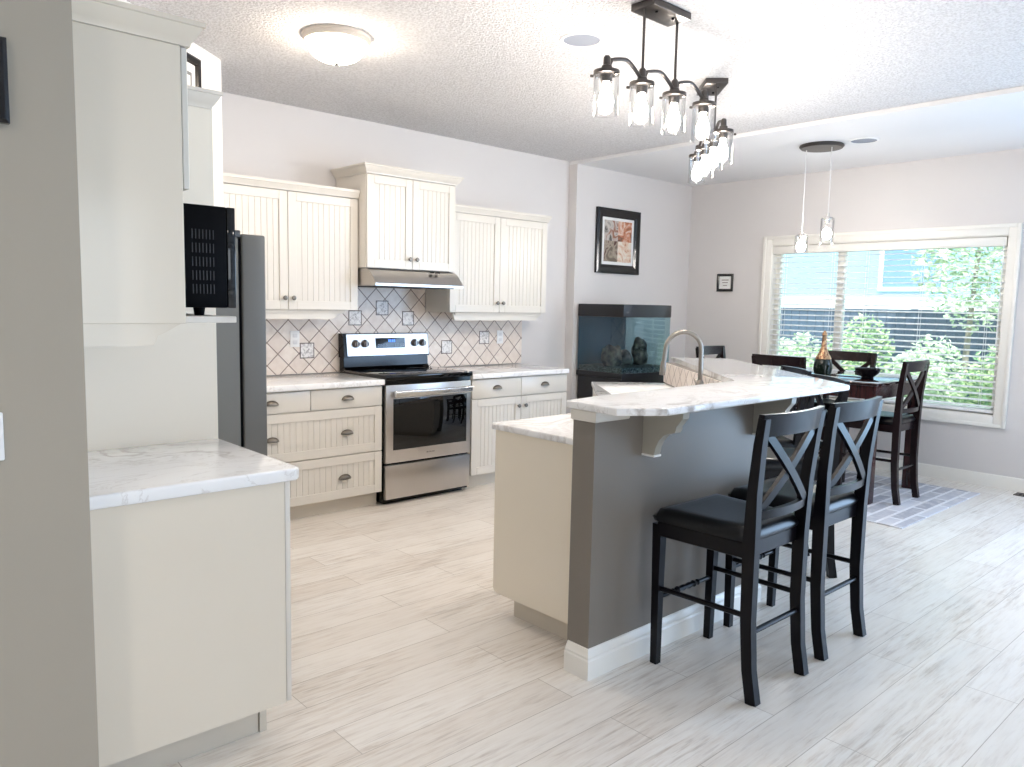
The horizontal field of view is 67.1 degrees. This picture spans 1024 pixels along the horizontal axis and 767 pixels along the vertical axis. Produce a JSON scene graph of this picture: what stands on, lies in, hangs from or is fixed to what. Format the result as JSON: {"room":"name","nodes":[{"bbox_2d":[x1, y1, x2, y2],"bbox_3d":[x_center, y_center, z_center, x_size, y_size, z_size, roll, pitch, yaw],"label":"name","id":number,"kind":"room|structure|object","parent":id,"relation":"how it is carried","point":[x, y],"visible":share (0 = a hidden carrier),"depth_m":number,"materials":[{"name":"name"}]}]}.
{"room":"kitchen","nodes":[
{"label":"kitchen","id":0,"kind":"room"},
{"bbox_2d":[0,0,98,766],"bbox_3d":[-2.402,-0.085,0.788,3.508,2.750,0.102,-4,8,-42],"label":"wall","id":1,"kind":"structure","parent":0,"point":[48,696],"depth_m":1.88,"materials":[{"name":"beige paint"}]},
{"bbox_2d":[0,412,4,460],"bbox_3d":[-1.232,0.127,1.805,0.076,0.115,0.012,-4,8,-42],"label":"light switch","id":2,"kind":"object","parent":1,"relation":"attached to","point":[2,454],"visible":1,"depth_m":1.83,"materials":[{"name":"white plastic"}]},
{"bbox_2d":[0,36,9,124],"bbox_3d":[-1.236,-0.685,1.695,0.220,0.190,0.022,-4,8,-42],"label":"framed picture","id":3,"kind":"object","parent":1,"relation":"attached to","point":[4,89],"visible":1,"depth_m":1.76,"materials":[{"name":"black"}]},
{"bbox_2d":[71,0,235,346],"bbox_3d":[-1.170,-0.574,2.336,0.444,0.885,0.677,-4,8,-42],"label":"upper cabinet","id":4,"kind":"object","parent":1,"relation":"attached to","point":[130,60],"visible":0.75,"depth_m":2.07,"materials":[{"name":"white wood"}]},
{"bbox_2d":[183,203,235,314],"bbox_3d":[-1.182,-0.383,2.409,0.449,0.328,0.501,-4,8,-42],"label":"microwave","id":5,"kind":"object","parent":4,"relation":"on","point":[209,231],"visible":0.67,"depth_m":2.32,"materials":[{"name":"black plastic"}]},
{"bbox_2d":[186,313,235,322],"bbox_3d":[-1.187,-0.206,2.390,0.436,0.019,0.596,-4,8,-42],"label":"shelf","id":6,"kind":"object","parent":4,"relation":"attached to","point":[190,318],"depth_m":2.27,"materials":[{"name":"white"}]},
{"bbox_2d":[117,0,223,206],"bbox_3d":[-1.871,-0.395,3.903,0.515,2.750,2.206,1,6,-5],"label":"wall","id":7,"kind":"structure","parent":0,"point":[210,64],"depth_m":4.31,"materials":[{"name":"white paint"}]},
{"bbox_2d":[187,52,201,87],"bbox_3d":[-1.682,-1.491,3.940,0.025,0.410,0.360,2,6,7],"label":"framed print","id":8,"kind":"object","parent":7,"relation":"attached to","point":[193,63],"visible":0.12,"depth_m":4.04,"materials":[{"name":"black"}]},
{"bbox_2d":[222,92,569,375],"bbox_3d":[-0.899,-0.608,6.171,3.685,2.750,0.150,-4,8,-42],"label":"wall","id":9,"kind":"structure","parent":0,"point":[261,138],"depth_m":6.09,"materials":[{"name":"grey paint"}]},
{"bbox_2d":[223,173,359,318],"bbox_3d":[-1.574,-0.881,5.166,1.076,0.893,0.348,-4,8,-42],"label":"upper cabinet","id":10,"kind":"object","parent":9,"relation":"attached to","point":[310,231],"visible":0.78,"depth_m":5.14,"materials":[{"name":"white wood"}]},
{"bbox_2d":[266,287,521,374],"bbox_3d":[-1.005,-0.481,5.977,2.955,0.748,0.013,-4,8,-42],"label":"backsplash","id":11,"kind":"structure","parent":9,"relation":"attached to","point":[451,342],"depth_m":6.02,"materials":[{"name":"tile"}]},
{"bbox_2d":[290,331,299,346],"bbox_3d":[-1.544,-0.317,5.494,0.072,0.116,0.010,-4,8,-42],"label":"electrical outlet","id":12,"kind":"object","parent":11,"relation":"attached to","point":[294,335],"visible":1,"depth_m":5.49,"materials":[{"name":"white plastic"}]},
{"bbox_2d":[497,330,502,343],"bbox_3d":[-0.105,-0.409,6.798,0.072,0.116,0.010,-4,8,-42],"label":"electrical outlet","id":13,"kind":"object","parent":11,"relation":"attached to","point":[499,332],"visible":1,"depth_m":6.79,"materials":[{"name":"white plastic"}]},
{"bbox_2d":[331,162,463,271],"bbox_3d":[-0.841,-1.192,5.718,0.857,0.703,0.466,-4,8,-42],"label":"upper cabinet","id":14,"kind":"object","parent":9,"relation":"attached to","point":[406,217],"visible":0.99,"depth_m":5.53,"materials":[{"name":"white wood"}]},
{"bbox_2d":[358,268,462,288],"bbox_3d":[-0.826,-0.773,5.737,0.765,0.126,0.527,-4,8,-42],"label":"range hood","id":15,"kind":"object","parent":14,"relation":"attached to","point":[367,277],"visible":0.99,"depth_m":5.52,"materials":[{"name":"metal"}]},
{"bbox_2d":[425,204,551,320],"bbox_3d":[-0.186,-0.975,6.423,1.099,0.893,0.348,-4,8,-42],"label":"upper cabinet","id":16,"kind":"object","parent":9,"relation":"attached to","point":[501,255],"visible":0.96,"depth_m":6.29,"materials":[{"name":"white wood"}]},
{"bbox_2d":[127,0,1023,186],"bbox_3d":[1.179,-1.534,1.708,10.400,0.150,9.400,-4,8,-42],"label":"ceiling","id":17,"kind":"structure","parent":0,"point":[496,73],"depth_m":4.45,"materials":[{"name":"white paint"}]},
{"bbox_2d":[301,24,370,65],"bbox_3d":[-0.890,-1.686,3.919,0.344,0.143,0.344,-4,8,-42],"label":"ceiling light","id":18,"kind":"object","parent":17,"relation":"attached to","point":[333,44],"visible":1,"depth_m":3.81,"materials":[{"name":"beige glass"}]},
{"bbox_2d":[560,32,602,47],"bbox_3d":[0.350,-1.726,3.885,0.216,0.008,0.216,-4,8,-42],"label":"ceiling speaker","id":19,"kind":"object","parent":17,"relation":"attached to","point":[576,39],"visible":1,"depth_m":3.88,"materials":[{"name":"white plastic"}]},
{"bbox_2d":[563,34,599,45],"bbox_3d":[0.350,-1.728,3.884,0.188,0.003,0.188,3,6,14],"label":"grille","id":20,"kind":"object","parent":19,"relation":"attached to","point":[568,39],"depth_m":3.88,"materials":[{"name":"grey"}]},
{"bbox_2d":[590,0,715,137],"bbox_3d":[0.670,-1.419,3.490,0.838,0.524,0.135,-4,8,-42],"label":"chandelier","id":21,"kind":"object","parent":17,"relation":"hanging from","point":[662,12],"visible":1,"depth_m":3.42,"materials":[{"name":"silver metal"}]},
{"bbox_2d":[590,55,619,83],"bbox_3d":[0.407,-1.325,3.255,0.124,0.110,0.126,-4,8,-42],"label":"socket","id":22,"kind":"object","parent":21,"relation":"attached to","point":[606,72],"depth_m":3.24,"materials":[{"name":"black metal"}]},
{"bbox_2d":[626,68,654,94],"bbox_3d":[0.583,-1.338,3.415,0.124,0.110,0.126,-4,8,-42],"label":"socket","id":23,"kind":"object","parent":21,"relation":"attached to","point":[642,84],"depth_m":3.40,"materials":[{"name":"black metal"}]},
{"bbox_2d":[659,79,686,104],"bbox_3d":[0.759,-1.351,3.574,0.124,0.110,0.126,-4,8,-42],"label":"socket","id":24,"kind":"object","parent":21,"relation":"attached to","point":[674,95],"depth_m":3.56,"materials":[{"name":"black metal"}]},
{"bbox_2d":[689,89,715,113],"bbox_3d":[0.935,-1.363,3.734,0.124,0.110,0.126,-4,8,-42],"label":"socket","id":25,"kind":"object","parent":21,"relation":"attached to","point":[703,106],"depth_m":3.72,"materials":[{"name":"black metal"}]},
{"bbox_2d":[689,78,735,179],"bbox_3d":[1.193,-1.527,4.647,0.135,0.524,0.838,1,6,2],"label":"chandelier","id":26,"kind":"object","parent":17,"relation":"hanging from","point":[714,86],"visible":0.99,"depth_m":4.52,"materials":[{"name":"glass"}]},
{"bbox_2d":[689,145,707,162],"bbox_3d":[1.194,-1.489,5.005,0.126,0.110,0.124,-4,8,-42],"label":"socket","id":27,"kind":"object","parent":26,"relation":"attached to","point":[696,158],"depth_m":4.99,"materials":[{"name":"black metal"}]},
{"bbox_2d":[696,137,716,155],"bbox_3d":[1.185,-1.465,4.768,0.126,0.110,0.124,-4,8,-42],"label":"socket","id":28,"kind":"object","parent":26,"relation":"attached to","point":[704,150],"depth_m":4.75,"materials":[{"name":"black metal"}]},
{"bbox_2d":[704,128,719,147],"bbox_3d":[1.184,-1.440,4.533,0.111,0.110,0.111,-1,6,-17],"label":"socket","id":29,"kind":"object","parent":26,"relation":"attached to","point":[713,142],"depth_m":4.51,"materials":[{"name":"black metal"}]},
{"bbox_2d":[713,118,735,139],"bbox_3d":[1.167,-1.416,4.295,0.126,0.110,0.124,-4,8,-42],"label":"socket","id":30,"kind":"object","parent":26,"relation":"attached to","point":[723,131],"depth_m":4.28,"materials":[{"name":"black metal"}]},
{"bbox_2d":[796,141,844,251],"bbox_3d":[2.445,-1.471,6.164,0.336,0.834,0.336,-4,8,-42],"label":"pendant light","id":31,"kind":"object","parent":17,"relation":"hanging from","point":[819,146],"visible":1,"depth_m":6.09,"materials":[{"name":"glass"}]},
{"bbox_2d":[796,230,806,240],"bbox_3d":[2.347,-1.200,6.264,0.084,0.080,0.084,-4,8,-42],"label":"socket","id":32,"kind":"object","parent":31,"relation":"attached to","point":[801,236],"depth_m":6.25,"materials":[{"name":"silver metal"}]},
{"bbox_2d":[822,213,832,222],"bbox_3d":[2.491,-1.305,6.097,0.084,0.080,0.084,-4,8,-42],"label":"socket","id":33,"kind":"object","parent":31,"relation":"attached to","point":[827,219],"depth_m":6.08,"materials":[{"name":"silver metal"}]},
{"bbox_2d":[849,137,879,143],"bbox_3d":[2.691,-1.855,5.907,0.216,0.008,0.216,-4,8,-42],"label":"ceiling speaker","id":34,"kind":"object","parent":17,"relation":"attached to","point":[864,140],"visible":1,"depth_m":5.90,"materials":[{"name":"white plastic"}]},
{"bbox_2d":[851,139,876,142],"bbox_3d":[2.691,-1.857,5.907,0.188,0.003,0.188,3,6,14],"label":"grille","id":35,"kind":"object","parent":34,"relation":"attached to","point":[852,140],"depth_m":5.91,"materials":[{"name":"grey"}]},
{"bbox_2d":[166,464,1023,766],"bbox_3d":[1.121,1.296,1.999,10.400,0.100,9.400,-4,8,-42],"label":"floor","id":36,"kind":"structure","parent":0,"point":[405,650],"depth_m":3.04,"materials":[{"name":"beige wood"}]},
{"bbox_2d":[84,85,222,451],"bbox_3d":[-1.561,0.002,2.971,0.655,2.163,0.745,-4,8,-42],"label":"refrigerator surround","id":37,"kind":"object","parent":36,"relation":"on","point":[165,391],"visible":0.11,"depth_m":2.79,"materials":[{"name":"beige wood"}]},
{"bbox_2d":[90,481,291,766],"bbox_3d":[-1.152,0.716,2.536,0.601,0.849,0.641,-4,8,-42],"label":"base cabinet","id":38,"kind":"object","parent":36,"relation":"on","point":[192,594],"visible":0.68,"depth_m":2.29,"materials":[{"name":"white wood"}]},
{"bbox_2d":[88,438,298,510],"bbox_3d":[-1.125,0.274,2.491,0.628,0.041,0.661,-4,8,-42],"label":"countertop","id":39,"kind":"structure","parent":38,"relation":"on","point":[141,474],"depth_m":2.38,"materials":[{"name":"white stone"}]},
{"bbox_2d":[216,230,266,455],"bbox_3d":[-1.447,0.232,3.125,0.780,1.680,0.638,-4,8,-42],"label":"refrigerator","id":40,"kind":"object","parent":36,"relation":"on","point":[241,345],"visible":0.11,"depth_m":3.02,"materials":[{"name":"grey metal"}]},
{"bbox_2d":[267,385,381,519],"bbox_3d":[-1.492,0.436,5.199,1.073,0.848,0.646,-4,8,-42],"label":"base cabinet","id":41,"kind":"object","parent":36,"relation":"on","point":[333,437],"visible":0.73,"depth_m":5.08,"materials":[{"name":"white wood"}]},
{"bbox_2d":[267,372,384,392],"bbox_3d":[-1.486,-0.007,5.149,1.092,0.040,0.648,-4,8,-42],"label":"countertop","id":42,"kind":"structure","parent":41,"relation":"on","point":[311,381],"depth_m":5.12,"materials":[{"name":"white stone"}]},
{"bbox_2d":[339,332,472,503],"bbox_3d":[-0.784,0.224,5.783,0.765,1.178,0.680,-4,8,-42],"label":"range","id":43,"kind":"object","parent":36,"relation":"on","point":[426,408],"visible":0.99,"depth_m":5.63,"materials":[{"name":"silver metal"}]},
{"bbox_2d":[344,366,472,380],"bbox_3d":[-0.768,-0.080,5.742,0.765,0.037,0.572,-4,8,-42],"label":"cooktop","id":44,"kind":"object","parent":43,"relation":"in","point":[388,373],"depth_m":5.64,"materials":[{"name":"black glass"}]},
{"bbox_2d":[465,373,566,487],"bbox_3d":[-0.123,0.337,6.437,1.041,0.848,0.649,-4,8,-42],"label":"base cabinet","id":45,"kind":"object","parent":36,"relation":"on","point":[492,400],"visible":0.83,"depth_m":6.06,"materials":[{"name":"white wood"}]},
{"bbox_2d":[442,363,568,378],"bbox_3d":[-0.121,-0.106,6.385,1.046,0.040,0.648,-4,8,-42],"label":"countertop","id":46,"kind":"structure","parent":45,"relation":"on","point":[515,369],"depth_m":6.29,"materials":[{"name":"white stone"}]},
{"bbox_2d":[493,390,595,639],"bbox_3d":[0.705,0.570,4.275,1.008,0.860,2.518,3,6,18],"label":"base cabinet","id":47,"kind":"object","parent":36,"relation":"on","point":[533,476],"visible":0.25,"depth_m":3.32,"materials":[{"name":"white wood"}]},
{"bbox_2d":[492,382,672,444],"bbox_3d":[0.702,0.127,4.235,1.024,0.030,2.547,3,6,18],"label":"countertop","id":48,"kind":"structure","parent":47,"relation":"on","point":[557,428],"depth_m":3.48,"materials":[{"name":"white stone"}]},
{"bbox_2d":[659,330,703,384],"bbox_3d":[0.943,-0.090,4.229,0.254,0.410,0.127,-1,6,-24],"label":"faucet","id":49,"kind":"object","parent":48,"relation":"on","point":[695,336],"visible":0.73,"depth_m":4.21,"materials":[{"name":"silver metal"}]},
{"bbox_2d":[576,304,671,398],"bbox_3d":[1.071,-0.030,7.365,0.710,1.437,0.595,-4,8,-42],"label":"aquarium","id":50,"kind":"object","parent":36,"relation":"on","point":[600,325],"visible":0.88,"depth_m":7.26,"materials":[{"name":"black glass"}]},
{"bbox_2d":[601,344,621,365],"bbox_3d":[0.932,-0.232,7.240,0.202,0.273,0.181,3,6,18],"label":"rock","id":51,"kind":"object","parent":50,"relation":"in","point":[610,355],"visible":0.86,"depth_m":7.18,"materials":[{"name":"grey stone"}]},
{"bbox_2d":[578,304,671,317],"bbox_3d":[1.084,-0.688,7.298,0.702,0.115,0.589,-4,8,-42],"label":"hood","id":52,"kind":"object","parent":50,"relation":"attached to","point":[584,310],"depth_m":7.07,"materials":[{"name":"black wood"}]},
{"bbox_2d":[621,349,632,364],"bbox_3d":[1.064,-0.232,7.401,0.161,0.193,0.167,-1,6,-18],"label":"rock","id":53,"kind":"object","parent":50,"relation":"in","point":[626,356],"visible":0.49,"depth_m":7.34,"materials":[{"name":"grey stone"}]},
{"bbox_2d":[631,336,647,364],"bbox_3d":[1.235,-0.296,7.488,0.146,0.322,0.173,-4,8,-42],"label":"rock","id":54,"kind":"object","parent":50,"relation":"in","point":[639,348],"visible":0.88,"depth_m":7.43,"materials":[{"name":"grey stone"}]},
{"bbox_2d":[650,405,825,706],"bbox_3d":[0.872,0.606,3.013,0.448,1.062,0.499,-4,8,-42],"label":"bar stool","id":55,"kind":"object","parent":36,"relation":"on","point":[743,529],"visible":1,"depth_m":2.90,"materials":[{"name":"brown wood"}]},
{"bbox_2d":[768,366,811,447],"bbox_3d":[1.546,0.430,4.856,0.499,1.062,0.448,1,6,-1],"label":"dining chair","id":56,"kind":"object","parent":36,"relation":"on","point":[785,442],"visible":0.12,"depth_m":4.66,"materials":[{"name":"brown wood"}]},
{"bbox_2d":[723,396,883,660],"bbox_3d":[1.270,0.576,3.386,0.448,1.062,0.499,-4,8,-42],"label":"bar stool","id":57,"kind":"object","parent":36,"relation":"on","point":[831,504],"visible":0.67,"depth_m":3.24,"materials":[{"name":"brown wood"}]},
{"bbox_2d":[764,374,850,577],"bbox_3d":[1.509,0.491,4.258,0.499,1.062,0.448,1,6,-1],"label":"bar stool","id":58,"kind":"object","parent":36,"relation":"on","point":[773,468],"visible":0.16,"depth_m":4.09,"materials":[{"name":"brown wood"}]},
{"bbox_2d":[814,470,979,528],"bbox_3d":[2.334,0.806,6.466,1.535,0.008,2.375,-4,8,-42],"label":"area rug","id":59,"kind":"object","parent":36,"relation":"on","point":[933,499],"visible":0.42,"depth_m":5.78,"materials":[{"name":"grey fabric"}]},
{"bbox_2d":[695,346,725,357],"bbox_3d":[1.982,0.198,7.108,0.448,1.062,0.499,-4,8,-42],"label":"dining chair","id":60,"kind":"object","parent":59,"relation":"on","point":[708,350],"visible":0.07,"depth_m":7.26,"materials":[{"name":"black wood"}]},
{"bbox_2d":[751,354,826,456],"bbox_3d":[2.198,0.300,6.154,0.499,1.062,0.448,-4,8,-42],"label":"dining chair","id":61,"kind":"object","parent":59,"relation":"on","point":[759,359],"visible":0.12,"depth_m":5.93,"materials":[{"name":"black wood"}]},
{"bbox_2d":[763,365,917,504],"bbox_3d":[2.419,0.351,6.475,0.902,0.896,1.579,-4,8,-42],"label":"dining table","id":62,"kind":"object","parent":59,"relation":"on","point":[886,386],"visible":0.2,"depth_m":5.80,"materials":[{"name":"black wood"}]},
{"bbox_2d":[813,331,831,374],"bbox_3d":[2.505,-0.249,6.211,0.144,0.354,0.144,-4,8,-42],"label":"bottle","id":63,"kind":"object","parent":62,"relation":"on","point":[822,365],"visible":0.99,"depth_m":6.18,"materials":[{"name":"black"}]},
{"bbox_2d":[855,367,880,378],"bbox_3d":[2.724,-0.077,5.923,0.190,0.080,0.190,-4,8,-42],"label":"bowl","id":64,"kind":"object","parent":62,"relation":"on","point":[864,372],"visible":1,"depth_m":5.87,"materials":[{"name":"black ceramic"}]},
{"bbox_2d":[814,350,877,482],"bbox_3d":[2.780,0.264,6.627,0.499,1.062,0.448,-4,8,-42],"label":"dining chair","id":65,"kind":"object","parent":59,"relation":"on","point":[870,359],"visible":0.2,"depth_m":6.68,"materials":[{"name":"black wood"}]},
{"bbox_2d":[837,359,929,504],"bbox_3d":[2.830,0.339,5.899,0.448,1.062,0.499,-4,8,-42],"label":"dining chair","id":66,"kind":"object","parent":59,"relation":"on","point":[897,421],"visible":0.59,"depth_m":5.72,"materials":[{"name":"black wood"}]},
{"bbox_2d":[1013,492,1023,496],"bbox_3d":[4.090,0.886,6.043,0.120,0.008,0.270,-4,8,-42],"label":"floor vent","id":67,"kind":"object","parent":36,"relation":"in","point":[1017,493],"visible":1,"depth_m":6.10,"materials":[{"name":"grey metal"}]},
{"bbox_2d":[564,164,691,413],"bbox_3d":[1.164,-0.736,7.973,1.810,2.720,0.250,-4,8,-42],"label":"wall","id":68,"kind":"structure","parent":0,"point":[664,207],"depth_m":7.84,"materials":[{"name":"grey paint"}]},
{"bbox_2d":[594,206,640,274],"bbox_3d":[1.045,-1.391,7.590,0.645,0.622,0.035,-4,8,-42],"label":"framed art","id":69,"kind":"object","parent":68,"relation":"attached to","point":[617,231],"visible":1,"depth_m":7.58,"materials":[{"name":"black wood"}]},
{"bbox_2d":[567,362,754,648],"bbox_3d":[0.974,0.504,4.139,0.694,1.031,2.764,3,6,18],"label":"wall","id":70,"kind":"structure","parent":0,"point":[616,494],"depth_m":3.08,"materials":[{"name":"grey paint"}]},
{"bbox_2d":[571,408,629,422],"bbox_3d":[0.339,0.115,2.950,0.198,0.041,0.125,-4,8,-42],"label":"trim","id":71,"kind":"structure","parent":70,"relation":"attached to","point":[576,414],"depth_m":2.88,"materials":[{"name":"white"}]},
{"bbox_2d":[563,584,760,681],"bbox_3d":[0.985,0.968,4.102,0.673,0.115,2.700,3,6,21],"label":"baseboard","id":72,"kind":"structure","parent":70,"relation":"attached to","point":[586,664],"depth_m":3.11,"materials":[{"name":"white wood"}]},
{"bbox_2d":[642,413,689,456],"bbox_3d":[0.597,0.193,3.005,0.046,0.197,0.188,-4,8,-42],"label":"corbel","id":73,"kind":"object","parent":70,"relation":"attached to","point":[656,429],"visible":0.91,"depth_m":3.01,"materials":[{"name":"beige paint"}]},
{"bbox_2d":[663,363,720,386],"bbox_3d":[1.102,0.000,4.706,0.011,0.138,1.590,1,6,-1],"label":"tile strip","id":74,"kind":"object","parent":70,"relation":"attached to","point":[676,376],"visible":0.36,"depth_m":5.00,"materials":[{"name":"beige tile"}]},
{"bbox_2d":[566,357,849,415],"bbox_3d":[1.189,-0.020,4.091,1.083,0.028,3.106,3,6,19],"label":"breakfast bar","id":75,"kind":"object","parent":70,"relation":"on","point":[744,383],"visible":0.92,"depth_m":3.34,"materials":[{"name":"white stone"}]},
{"bbox_2d":[752,398,796,434],"bbox_3d":[1.208,0.149,3.558,0.046,0.197,0.188,-4,8,-42],"label":"corbel","id":76,"kind":"object","parent":70,"relation":"attached to","point":[779,406],"visible":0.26,"depth_m":3.54,"materials":[{"name":"beige paint"}]},
{"bbox_2d":[685,148,1023,478],"bbox_3d":[4.948,-0.383,5.292,0.160,2.720,9.400,-4,8,-42],"label":"wall","id":77,"kind":"structure","parent":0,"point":[730,221],"depth_m":7.03,"materials":[{"name":"grey paint"}]},
{"bbox_2d":[716,274,733,290],"bbox_3d":[2.232,-1.058,8.104,0.018,0.182,0.190,-4,8,-42],"label":"framed piece","id":78,"kind":"object","parent":77,"relation":"attached to","point":[724,281],"visible":1,"depth_m":8.10,"materials":[{"name":"black"}]},
{"bbox_2d":[770,237,1007,413],"bbox_3d":[3.291,-0.556,7.024,0.083,1.433,2.031,-4,8,-42],"label":"window blind","id":79,"kind":"object","parent":77,"relation":"attached to","point":[991,242],"visible":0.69,"depth_m":6.81,"materials":[{"name":"white plastic"}]},
{"bbox_2d":[758,223,1022,428],"bbox_3d":[3.313,-0.554,7.045,0.172,1.645,2.235,-4,8,-42],"label":"window","id":80,"kind":"structure","parent":77,"relation":"attached to","point":[1013,231],"depth_m":6.62,"materials":[{"name":"white wood"}]},
{"bbox_2d":[818,454,1023,492],"bbox_3d":[3.421,0.730,6.937,0.016,0.108,4.570,-4,8,-42],"label":"baseboard","id":81,"kind":"structure","parent":77,"relation":"attached to","point":[928,470],"depth_m":6.50,"materials":[{"name":"white wood"}]},
{"label":"outside","id":82,"kind":"structure","parent":0,"visible":0},
{"bbox_3d":[10.760,-0.455,23.383,32.680,0.100,60.000,-4,8,-42],"label":"ground","id":83,"kind":"structure","parent":82,"visible":0},
{"bbox_2d":[779,337,809,366],"bbox_3d":[3.552,0.044,10.333,0.852,1.331,0.853,-4,8,-42],"label":"shrub","id":84,"kind":"object","parent":83,"relation":"on","point":[787,342],"visible":0.04,"depth_m":10.16,"materials":[{"name":"green plant"}]},
{"bbox_2d":[780,332,820,366],"bbox_3d":[4.185,-0.073,11.188,0.900,1.377,0.889,-4,8,-42],"label":"shrub","id":85,"kind":"object","parent":83,"relation":"on","point":[797,333],"visible":0.07,"depth_m":11.05,"materials":[{"name":"green plant"}]},
{"bbox_2d":[810,331,876,370],"bbox_3d":[4.135,0.053,9.677,0.879,1.437,0.847,-1,6,-16],"label":"shrub","id":86,"kind":"object","parent":83,"relation":"on","point":[845,335],"visible":0.07,"depth_m":9.54,"materials":[{"name":"green plant"}]},
{"bbox_2d":[842,312,896,372],"bbox_3d":[4.768,-0.133,10.520,0.890,1.657,0.875,-4,8,-42],"label":"shrub","id":87,"kind":"object","parent":83,"relation":"on","point":[860,314],"visible":0.15,"depth_m":10.37,"materials":[{"name":"green plant"}]},
{"bbox_2d":[779,307,997,405],"bbox_3d":[3.253,-0.748,15.834,0.160,1.720,25.042,-4,8,-42],"label":"fence","id":88,"kind":"object","parent":83,"relation":"on","point":[849,313],"visible":0.02,"depth_m":12.40,"materials":[{"name":"blue"}]},
{"bbox_2d":[781,247,1004,346],"bbox_3d":[8.007,-4.985,25.076,9.200,8.450,22.000,-4,8,-42],"label":"house","id":89,"kind":"structure","parent":83,"relation":"on","point":[894,256],"depth_m":18.56,"materials":[{"name":"blue"}]},
{"bbox_2d":[885,349,954,403],"bbox_3d":[4.715,0.217,9.065,0.867,1.252,0.868,-4,8,-42],"label":"shrub","id":90,"kind":"object","parent":83,"relation":"on","point":[926,356],"visible":0.16,"depth_m":8.93,"materials":[{"name":"green plant"}]},
{"bbox_2d":[900,334,969,404],"bbox_3d":[5.363,0.075,9.889,0.875,1.412,0.903,-4,8,-42],"label":"shrub","id":91,"kind":"object","parent":83,"relation":"on","point":[942,351],"visible":0.2,"depth_m":9.71,"materials":[{"name":"green plant"}]},
{"bbox_2d":[904,246,1004,377],"bbox_3d":[6.281,-1.417,10.255,1.760,4.322,2.041,-4,8,-42],"label":"tree","id":92,"kind":"object","parent":83,"relation":"on","point":[993,253],"visible":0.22,"depth_m":10.36,"materials":[{"name":"green plant"}]},
{"bbox_2d":[954,346,995,407],"bbox_3d":[5.293,0.244,8.417,0.869,1.355,0.854,-4,8,-42],"label":"shrub","id":93,"kind":"object","parent":83,"relation":"on","point":[974,365],"visible":0.16,"depth_m":8.43,"materials":[{"name":"green plant"}]},
{"bbox_2d":[969,353,994,403],"bbox_3d":[5.949,0.196,9.257,0.879,1.305,0.899,-4,8,-42],"label":"shrub","id":94,"kind":"object","parent":83,"relation":"on","point":[990,353],"visible":0.02,"depth_m":9.39,"materials":[{"name":"green plant"}]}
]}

